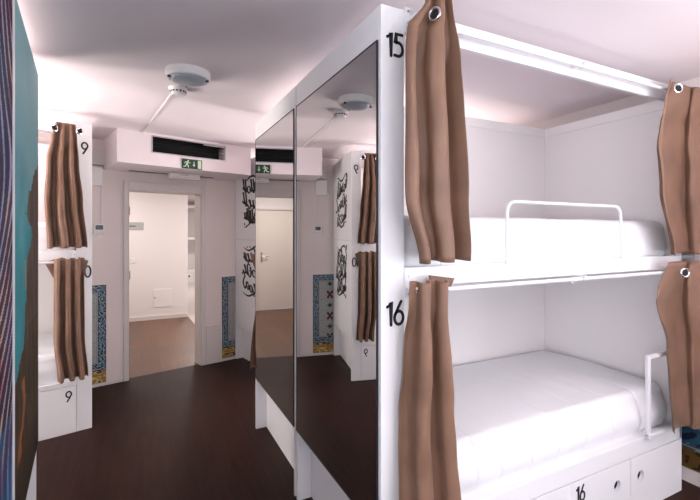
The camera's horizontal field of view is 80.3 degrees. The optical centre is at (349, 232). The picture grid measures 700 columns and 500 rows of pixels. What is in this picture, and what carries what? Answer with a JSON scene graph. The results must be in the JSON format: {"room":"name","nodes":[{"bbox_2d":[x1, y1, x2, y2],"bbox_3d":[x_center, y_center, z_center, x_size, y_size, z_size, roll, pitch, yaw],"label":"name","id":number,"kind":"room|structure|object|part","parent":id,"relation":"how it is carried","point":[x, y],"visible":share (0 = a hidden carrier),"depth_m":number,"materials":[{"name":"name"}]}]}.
{"room":"dormitory","nodes":[
{"label":"dormitory","id":0,"kind":"room"},
{"bbox_2d":[38,132,235,381],"bbox_3d":[-2.696,0.310,4.400,5.700,2.580,0.191,0,0,-40],"label":"wall","id":1,"kind":"structure","parent":0,"point":[108,249],"depth_m":4.45,"materials":[{"name":"white paint"}]},
{"bbox_2d":[92,166,102,185],"bbox_3d":[-2.649,-0.590,4.296,0.150,0.200,0.030,0,0,-40],"label":"junction box","id":2,"kind":"object","parent":1,"relation":"attached to","point":[97,172],"visible":0.56,"depth_m":4.30,"materials":[{"name":"white plastic"}]},
{"bbox_2d":[92,148,104,165],"bbox_3d":[-2.629,-0.787,4.296,0.150,0.165,0.055,0,0,-40],"label":"duct","id":3,"kind":"object","parent":1,"relation":"attached to","point":[98,155],"visible":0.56,"depth_m":4.29,"materials":[{"name":"white paint"}]},
{"bbox_2d":[93,224,104,236],"bbox_3d":[-2.617,-0.029,4.326,0.100,0.133,0.025,0,0,-40],"label":"thermostat","id":4,"kind":"object","parent":1,"relation":"attached to","point":[99,229],"visible":1,"depth_m":4.32,"materials":[{"name":"white plastic"}]},
{"bbox_2d":[92,285,105,384],"bbox_3d":[-2.744,1.057,4.231,0.450,1.024,0.006,0,0,-40],"label":"tile panel","id":5,"kind":"object","parent":1,"relation":"attached to","point":[98,291],"visible":0.29,"depth_m":4.33,"materials":[{"name":"tile"}]},
{"bbox_2d":[92,378,123,387],"bbox_3d":[-2.703,1.585,4.263,0.674,0.030,0.013,0,0,-40],"label":"baseboard","id":6,"kind":"structure","parent":1,"relation":"attached to","point":[118,380],"depth_m":4.38,"materials":[{"name":"white wood"}]},
{"bbox_2d":[124,181,205,380],"bbox_3d":[-2.158,0.517,4.832,0.890,2.165,0.212,0,0,-40],"label":"door frame","id":7,"kind":"structure","parent":1,"relation":"in","point":[199,192],"depth_m":5.01,"materials":[{"name":"white wood"}]},
{"bbox_3d":[-2.422,0.517,4.489,0.047,2.165,0.022,0,0,-40],"label":"casing","id":8,"kind":"part","parent":7,"relation":"part of","materials":[{"name":"white wood"}]},
{"bbox_3d":[-2.099,-0.518,4.757,0.791,0.093,0.022,0,0,-40],"label":"casing","id":9,"kind":"part","parent":7,"relation":"part of","materials":[{"name":"white wood"}]},
{"bbox_3d":[-1.774,0.517,5.026,0.052,2.165,0.022,0,0,-40],"label":"casing","id":10,"kind":"part","parent":7,"relation":"part of","materials":[{"name":"white wood"}]},
{"bbox_2d":[129,170,211,177],"bbox_3d":[-2.005,-0.664,4.711,0.910,0.004,0.037,0,0,-40],"label":"ventilation slot","id":11,"kind":"object","parent":1,"relation":"attached to","point":[129,170],"visible":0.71,"depth_m":4.56,"materials":[{"name":"black metal"}]},
{"bbox_2d":[104,128,250,180],"bbox_3d":[-1.800,-0.823,4.632,1.564,0.314,0.645,0,0,-42],"label":"soffit","id":12,"kind":"object","parent":1,"relation":"attached to","point":[126,150],"depth_m":4.29,"materials":[{"name":"white paint"}]},
{"bbox_2d":[168,173,199,180],"bbox_3d":[-1.872,-0.635,4.687,0.330,0.062,0.082,0,0,-40],"label":"emergency light","id":13,"kind":"object","parent":1,"relation":"attached to","point":[180,176],"visible":1,"depth_m":4.65,"materials":[{"name":"white plastic"}]},
{"bbox_2d":[151,135,225,161],"bbox_3d":[-1.680,-0.873,4.350,0.770,0.170,0.076,0,0,-42],"label":"air vent","id":14,"kind":"object","parent":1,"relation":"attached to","point":[152,136],"visible":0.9,"depth_m":4.34,"materials":[{"name":"black metal"}]},
{"bbox_2d":[182,158,201,169],"bbox_3d":[-1.646,-0.717,4.327,0.208,0.098,0.014,0,0,-42],"label":"exit sign","id":15,"kind":"object","parent":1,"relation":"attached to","point":[186,163],"visible":1,"depth_m":4.32,"materials":[{"name":"green plastic"}]},
{"bbox_2d":[205,178,211,325],"bbox_3d":[-1.726,0.175,5.075,0.085,1.910,0.008,0,0,-40],"label":"trim","id":16,"kind":"structure","parent":1,"relation":"attached to","point":[208,182],"depth_m":5.07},
{"bbox_2d":[206,324,221,364],"bbox_3d":[-1.675,1.365,5.110,0.201,0.470,0.020,0,0,-40],"label":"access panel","id":17,"kind":"structure","parent":1,"relation":"attached to","point":[213,332],"depth_m":5.10,"materials":[{"name":"white paint"}]},
{"bbox_2d":[222,276,234,358],"bbox_3d":[-1.531,1.060,5.236,0.175,1.019,0.006,0,0,-40],"label":"tile panel","id":18,"kind":"object","parent":1,"relation":"attached to","point":[228,283],"visible":1,"depth_m":5.23,"materials":[{"name":"tile"}]},
{"bbox_2d":[222,356,235,360],"bbox_3d":[-1.530,1.585,5.235,0.179,0.030,0.012,0,0,-40],"label":"baseboard","id":19,"kind":"structure","parent":1,"relation":"attached to","point":[233,357],"depth_m":5.24,"materials":[{"name":"white wood"}]},
{"bbox_2d":[129,192,187,317],"bbox_3d":[-3.022,0.260,8.059,8.600,2.680,0.151,0,0,-27],"label":"wall","id":20,"kind":"structure","parent":0,"point":[159,251],"depth_m":7.69,"materials":[{"name":"white paint"}]},
{"bbox_2d":[129,222,143,229],"bbox_3d":[-3.906,-0.125,7.515,0.300,0.140,0.010,0,0,-27],"label":"wall sign","id":21,"kind":"object","parent":20,"relation":"attached to","point":[132,225],"visible":0.74,"depth_m":7.53,"materials":[{"name":"grey plastic"}]},
{"bbox_2d":[129,313,187,321],"bbox_3d":[-3.602,1.565,7.669,1.132,0.070,0.014,0,0,-27],"label":"baseboard","id":22,"kind":"structure","parent":20,"relation":"attached to","point":[182,314],"depth_m":7.69,"materials":[{"name":"white wood"}]},
{"bbox_2d":[153,288,170,307],"bbox_3d":[-3.492,1.210,7.726,0.310,0.340,0.012,0,0,-27],"label":"access panel","id":23,"kind":"object","parent":20,"relation":"attached to","point":[161,297],"visible":1,"depth_m":7.72,"materials":[{"name":"white plastic"}]},
{"bbox_2d":[188,195,194,201],"bbox_3d":[-3.687,-1.131,9.393,8.600,0.099,11.100,0,0,-27],"label":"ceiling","id":24,"kind":"structure","parent":0,"point":[191,198],"depth_m":13.00,"materials":[{"name":"white paint"}]},
{"bbox_2d":[17,0,699,157],"bbox_3d":[-0.715,-1.030,1.655,6.800,0.100,9.000,0,0,-27],"label":"ceiling","id":25,"kind":"structure","parent":0,"point":[101,64],"depth_m":2.25,"materials":[{"name":"white paint"}]},
{"bbox_2d":[143,94,171,132],"bbox_3d":[-1.603,-0.975,3.430,0.013,0.010,1.413,0,0,-34],"label":"cable trunking","id":26,"kind":"object","parent":25,"relation":"attached to","point":[170,95],"visible":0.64,"depth_m":3.33,"materials":[{"name":"white plastic"}]},
{"bbox_2d":[169,85,187,96],"bbox_3d":[-1.162,-0.955,2.807,0.120,0.050,0.120,0,0,-27],"label":"smoke detector","id":27,"kind":"object","parent":25,"relation":"attached to","point":[175,90],"visible":1,"depth_m":2.77,"materials":[{"name":"white plastic"}]},
{"bbox_2d":[165,63,209,86],"bbox_3d":[-0.985,-0.945,2.526,0.256,0.070,0.256,0,0,-27],"label":"ceiling lamp","id":28,"kind":"object","parent":25,"relation":"attached to","point":[187,75],"visible":1,"depth_m":2.45,"materials":[{"name":"white plastic"}]},
{"bbox_2d":[169,73,205,86],"bbox_3d":[-0.985,-0.925,2.526,0.214,0.030,0.214,0,0,-27],"label":"diffuser","id":29,"kind":"object","parent":28,"relation":"attached to","point":[184,79],"depth_m":2.48,"materials":[{"name":"grey plastic"}]},
{"bbox_2d":[36,282,699,499],"bbox_3d":[-2.078,1.650,6.172,8.600,0.100,18.300,0,0,-27],"label":"floor","id":30,"kind":"structure","parent":0,"point":[189,432],"depth_m":3.20,"materials":[{"name":"brown wood"}]},
{"bbox_2d":[0,0,13,499],"bbox_3d":[-1.789,0.349,0.489,2.062,2.502,1.079,0,0,-33],"label":"curtain","id":31,"kind":"object","parent":30,"relation":"on","point":[6,6],"visible":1,"depth_m":1.37,"materials":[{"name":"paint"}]},
{"bbox_3d":[-1.214,0.144,1.491,0.011,2.072,0.016,0,0,-33],"label":"edge trim","id":32,"kind":"part","parent":31,"relation":"part of","materials":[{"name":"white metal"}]},
{"bbox_2d":[14,0,37,499],"bbox_3d":[-2.375,0.349,1.400,2.062,2.502,1.079,0,0,-33],"label":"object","id":33,"kind":"object","parent":30,"relation":"on","point":[25,71],"visible":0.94,"depth_m":1.79,"materials":[{"name":"paint"}]},
{"bbox_3d":[-1.225,0.144,1.508,0.011,2.072,0.016,0,0,-33],"label":"edge trim","id":34,"kind":"part","parent":33,"relation":"part of","materials":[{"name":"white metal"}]},
{"bbox_3d":[-1.808,0.354,2.303,0.107,2.492,0.021,0,0,-33],"label":"post","id":35,"kind":"part","parent":33,"relation":"part of","materials":[{"name":"paint"}]},
{"bbox_2d":[38,116,91,440],"bbox_3d":[-3.247,0.349,3.071,2.174,2.502,1.064,0,0,-40],"label":"bunk bed","id":36,"kind":"object","parent":30,"relation":"on","point":[65,408],"visible":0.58,"depth_m":3.38,"materials":[{"name":"paint"}]},
{"bbox_3d":[-2.963,-0.832,2.643,2.062,0.018,0.018,0,0,-40],"label":"curtain rod","id":37,"kind":"part","parent":36,"relation":"part of","materials":[{"name":"white metal"}]},
{"bbox_3d":[-2.963,0.228,2.643,2.062,0.018,0.018,0,0,-40],"label":"curtain rod","id":38,"kind":"part","parent":36,"relation":"part of","materials":[{"name":"white metal"}]},
{"bbox_3d":[-3.608,0.370,3.448,2.063,2.460,0.018,0,0,-40],"label":"panel","id":39,"kind":"part","parent":36,"relation":"part of","materials":[{"name":"white wood"}]},
{"bbox_2d":[38,333,68,385],"bbox_3d":[-3.269,1.066,3.099,1.952,0.250,0.927,0,0,-40],"label":"mattress","id":40,"kind":"object","parent":36,"relation":"on","point":[47,370],"visible":0.2,"depth_m":3.27,"materials":[{"name":"white fabric"}]},
{"bbox_3d":[-3.003,-0.849,2.691,2.064,0.102,0.020,0,0,-40],"label":"rail","id":41,"kind":"part","parent":36,"relation":"part of","materials":[{"name":"white metal"}]},
{"bbox_2d":[38,222,74,250],"bbox_3d":[-3.269,0.025,3.099,1.952,0.239,0.927,0,0,-40],"label":"mattress","id":42,"kind":"object","parent":36,"relation":"on","point":[42,239],"visible":0.06,"depth_m":3.24,"materials":[{"name":"white fabric"}]},
{"bbox_3d":[-2.405,1.408,3.185,0.509,0.360,0.018,0,0,-40],"label":"cupboard door","id":43,"kind":"part","parent":36,"relation":"part of","materials":[{"name":"paint"}]},
{"bbox_2d":[44,122,86,248],"bbox_3d":[-2.209,-0.370,3.232,0.277,0.978,0.112,0,0,-40],"label":"curtain","id":44,"kind":"object","parent":36,"relation":"hanging from","point":[63,195],"visible":1,"depth_m":3.22,"materials":[{"name":"brown fabric"}]},
{"bbox_2d":[46,257,87,383],"bbox_3d":[-2.204,0.673,3.240,0.288,0.967,0.105,0,0,-40],"label":"curtain","id":45,"kind":"object","parent":36,"relation":"hanging from","point":[68,274],"visible":1,"depth_m":3.25,"materials":[{"name":"brown fabric"}]},
{"bbox_3d":[-2.169,0.354,3.386,0.107,2.492,0.021,0,0,-40],"label":"post","id":46,"kind":"part","parent":36,"relation":"part of","materials":[{"name":"paint"}]},
{"bbox_2d":[188,205,194,282],"bbox_3d":[-5.770,0.350,13.633,2.172,2.500,0.991,0,0,-25],"label":"shelf","id":47,"kind":"object","parent":30,"relation":"on","point":[191,208],"visible":0.17,"depth_m":14.28,"materials":[{"name":"paint"}]},
{"bbox_3d":[-5.298,1.433,13.315,0.503,0.310,0.018,0,0,-25],"label":"cupboard door","id":48,"kind":"part","parent":47,"relation":"part of","materials":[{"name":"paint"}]},
{"bbox_2d":[235,157,254,360],"bbox_3d":[-0.467,0.350,5.473,1.761,2.500,0.991,0,0,-40],"label":"bunk bed","id":49,"kind":"object","parent":30,"relation":"on","point":[245,188],"visible":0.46,"depth_m":5.09,"materials":[{"name":"paint"}]},
{"bbox_3d":[-1.077,1.391,4.983,0.017,0.419,0.966,0,0,-40],"label":"plinth panel","id":50,"kind":"part","parent":49,"relation":"part of","materials":[{"name":"paint"}]},
{"bbox_2d":[255,86,296,495],"bbox_3d":[0.397,0.349,3.480,2.179,2.502,1.064,0,0,-27],"label":"bunk bed","id":51,"kind":"object","parent":30,"relation":"on","point":[275,142],"visible":0.26,"depth_m":2.87,"materials":[{"name":"paint"}]},
{"bbox_2d":[250,253,254,368],"bbox_3d":[-0.708,0.650,3.521,0.294,0.968,0.093,0,0,-27],"label":"curtain","id":52,"kind":"object","parent":51,"relation":"hanging from","point":[252,354],"visible":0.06,"depth_m":3.47,"materials":[{"name":"brown fabric"}]},
{"bbox_3d":[-0.723,0.354,3.419,0.107,2.492,0.021,0,0,-27],"label":"post","id":53,"kind":"part","parent":51,"relation":"part of","materials":[{"name":"paint"}]},
{"bbox_3d":[-0.463,1.391,2.996,0.017,0.419,0.966,0,0,-27],"label":"plinth panel","id":54,"kind":"part","parent":51,"relation":"part of","materials":[{"name":"paint"}]},
{"bbox_2d":[296,4,694,499],"bbox_3d":[0.945,0.349,2.533,2.313,2.502,1.064,0,0,-27],"label":"bunk bed","id":55,"kind":"object","parent":30,"relation":"on","point":[352,278],"visible":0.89,"depth_m":2.23,"materials":[{"name":"paint"}]},
{"bbox_3d":[-0.019,1.391,2.107,0.017,0.419,0.966,0,0,-27],"label":"plinth panel","id":56,"kind":"part","parent":55,"relation":"part of","materials":[{"name":"paint"}]},
{"bbox_2d":[296,40,377,499],"bbox_3d":[-0.106,0.211,2.057,0.007,1.939,0.958,0,0,-27],"label":"mirror","id":57,"kind":"object","parent":55,"relation":"attached to","point":[337,121],"depth_m":1.93,"materials":[{"name":"silver mirror"}]},
{"bbox_3d":[-0.065,0.144,2.084,0.090,2.072,0.966,0,0,-27],"label":"panel","id":58,"kind":"part","parent":55,"relation":"part of","materials":[{"name":"paint"}]},
{"bbox_3d":[0.163,0.354,1.645,0.107,2.492,0.021,0,0,-27],"label":"post","id":59,"kind":"part","parent":55,"relation":"part of","materials":[{"name":"paint"}]},
{"bbox_2d":[398,275,460,499],"bbox_3d":[0.324,0.667,1.629,0.291,0.994,0.098,0,0,-27],"label":"curtain","id":60,"kind":"object","parent":55,"relation":"hanging from","point":[427,442],"visible":1,"depth_m":1.62,"materials":[{"name":"brown fabric"}]},
{"bbox_2d":[405,0,470,263],"bbox_3d":[0.341,-0.416,1.625,0.325,1.066,0.120,0,0,-27],"label":"curtain","id":61,"kind":"object","parent":55,"relation":"hanging from","point":[436,150],"visible":1,"depth_m":1.62,"materials":[{"name":"brown fabric"}]},
{"bbox_3d":[0.688,0.370,2.987,2.063,2.460,0.018,0,0,-27],"label":"panel","id":62,"kind":"part","parent":55,"relation":"part of","materials":[{"name":"white wood"}]},
{"bbox_2d":[404,216,665,266],"bbox_3d":[0.881,0.027,2.542,1.977,0.234,0.927,0,0,-27],"label":"mattress","id":63,"kind":"object","parent":55,"relation":"on","point":[530,239],"visible":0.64,"depth_m":2.11,"materials":[{"name":"white fabric"}]},
{"bbox_3d":[1.136,-0.849,2.128,2.064,0.102,0.020,0,0,-27],"label":"rail","id":64,"kind":"part","parent":55,"relation":"part of","materials":[{"name":"white metal"}]},
{"bbox_3d":[1.209,-0.832,2.094,2.164,0.018,0.018,0,0,-27],"label":"curtain rod","id":65,"kind":"part","parent":55,"relation":"part of","materials":[{"name":"white metal"}]},
{"bbox_3d":[0.899,1.433,2.009,0.505,0.310,0.018,0,0,-27],"label":"cupboard door","id":66,"kind":"part","parent":55,"relation":"part of","materials":[{"name":"paint"}]},
{"bbox_3d":[1.209,0.228,2.094,2.164,0.018,0.018,0,0,-27],"label":"curtain rod","id":67,"kind":"part","parent":55,"relation":"part of","materials":[{"name":"white metal"}]},
{"bbox_2d":[452,350,666,496],"bbox_3d":[0.888,1.060,2.545,1.992,0.262,0.926,0,0,-27],"label":"mattress","id":68,"kind":"object","parent":55,"relation":"on","point":[516,415],"visible":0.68,"depth_m":2.30,"materials":[{"name":"white fabric"}]},
{"bbox_3d":[1.111,-0.005,2.093,0.895,0.296,0.017,0,0,-27],"label":"guard rail","id":69,"kind":"part","parent":55,"relation":"part of","materials":[{"name":"white metal"}]},
{"bbox_3d":[1.354,1.433,2.236,0.503,0.310,0.018,0,0,-27],"label":"cupboard door","id":70,"kind":"part","parent":55,"relation":"part of","materials":[{"name":"paint"}]},
{"bbox_3d":[1.834,0.372,3.020,0.018,2.455,0.988,0,0,-27],"label":"panel","id":71,"kind":"part","parent":55,"relation":"part of","materials":[{"name":"white wood"}]},
{"bbox_3d":[1.819,1.433,2.469,0.530,0.310,0.018,0,0,-27],"label":"cupboard door","id":72,"kind":"part","parent":55,"relation":"part of","materials":[{"name":"paint"}]},
{"bbox_3d":[1.882,0.944,2.473,0.382,0.477,0.026,0,0,-27],"label":"guard rail","id":73,"kind":"part","parent":55,"relation":"part of","materials":[{"name":"white metal"}]},
{"bbox_2d":[656,261,699,433],"bbox_3d":[1.973,0.665,2.446,0.542,0.998,0.104,0,0,-27],"label":"curtain","id":74,"kind":"object","parent":55,"relation":"hanging from","point":[678,293],"visible":1,"depth_m":2.46,"materials":[{"name":"brown fabric"}]},
{"bbox_2d":[657,79,699,254],"bbox_3d":[1.954,-0.375,2.434,0.585,1.008,0.094,0,0,-27],"label":"curtain","id":75,"kind":"object","parent":55,"relation":"hanging from","point":[678,141],"visible":1,"depth_m":2.46,"materials":[{"name":"brown fabric"}]},
{"bbox_2d":[527,77,699,486],"bbox_3d":[2.089,0.310,3.056,0.200,2.580,8.800,0,0,-27],"label":"wall","id":76,"kind":"structure","parent":0,"point":[688,475],"depth_m":3.06,"materials":[{"name":"white paint"}]},
{"bbox_2d":[682,426,699,472],"bbox_3d":[2.241,1.030,2.517,0.006,0.959,1.300,0,0,-27],"label":"tile panel","id":77,"kind":"object","parent":76,"relation":"attached to","point":[690,437],"visible":0.05,"depth_m":2.64,"materials":[{"name":"tile"}]}
]}

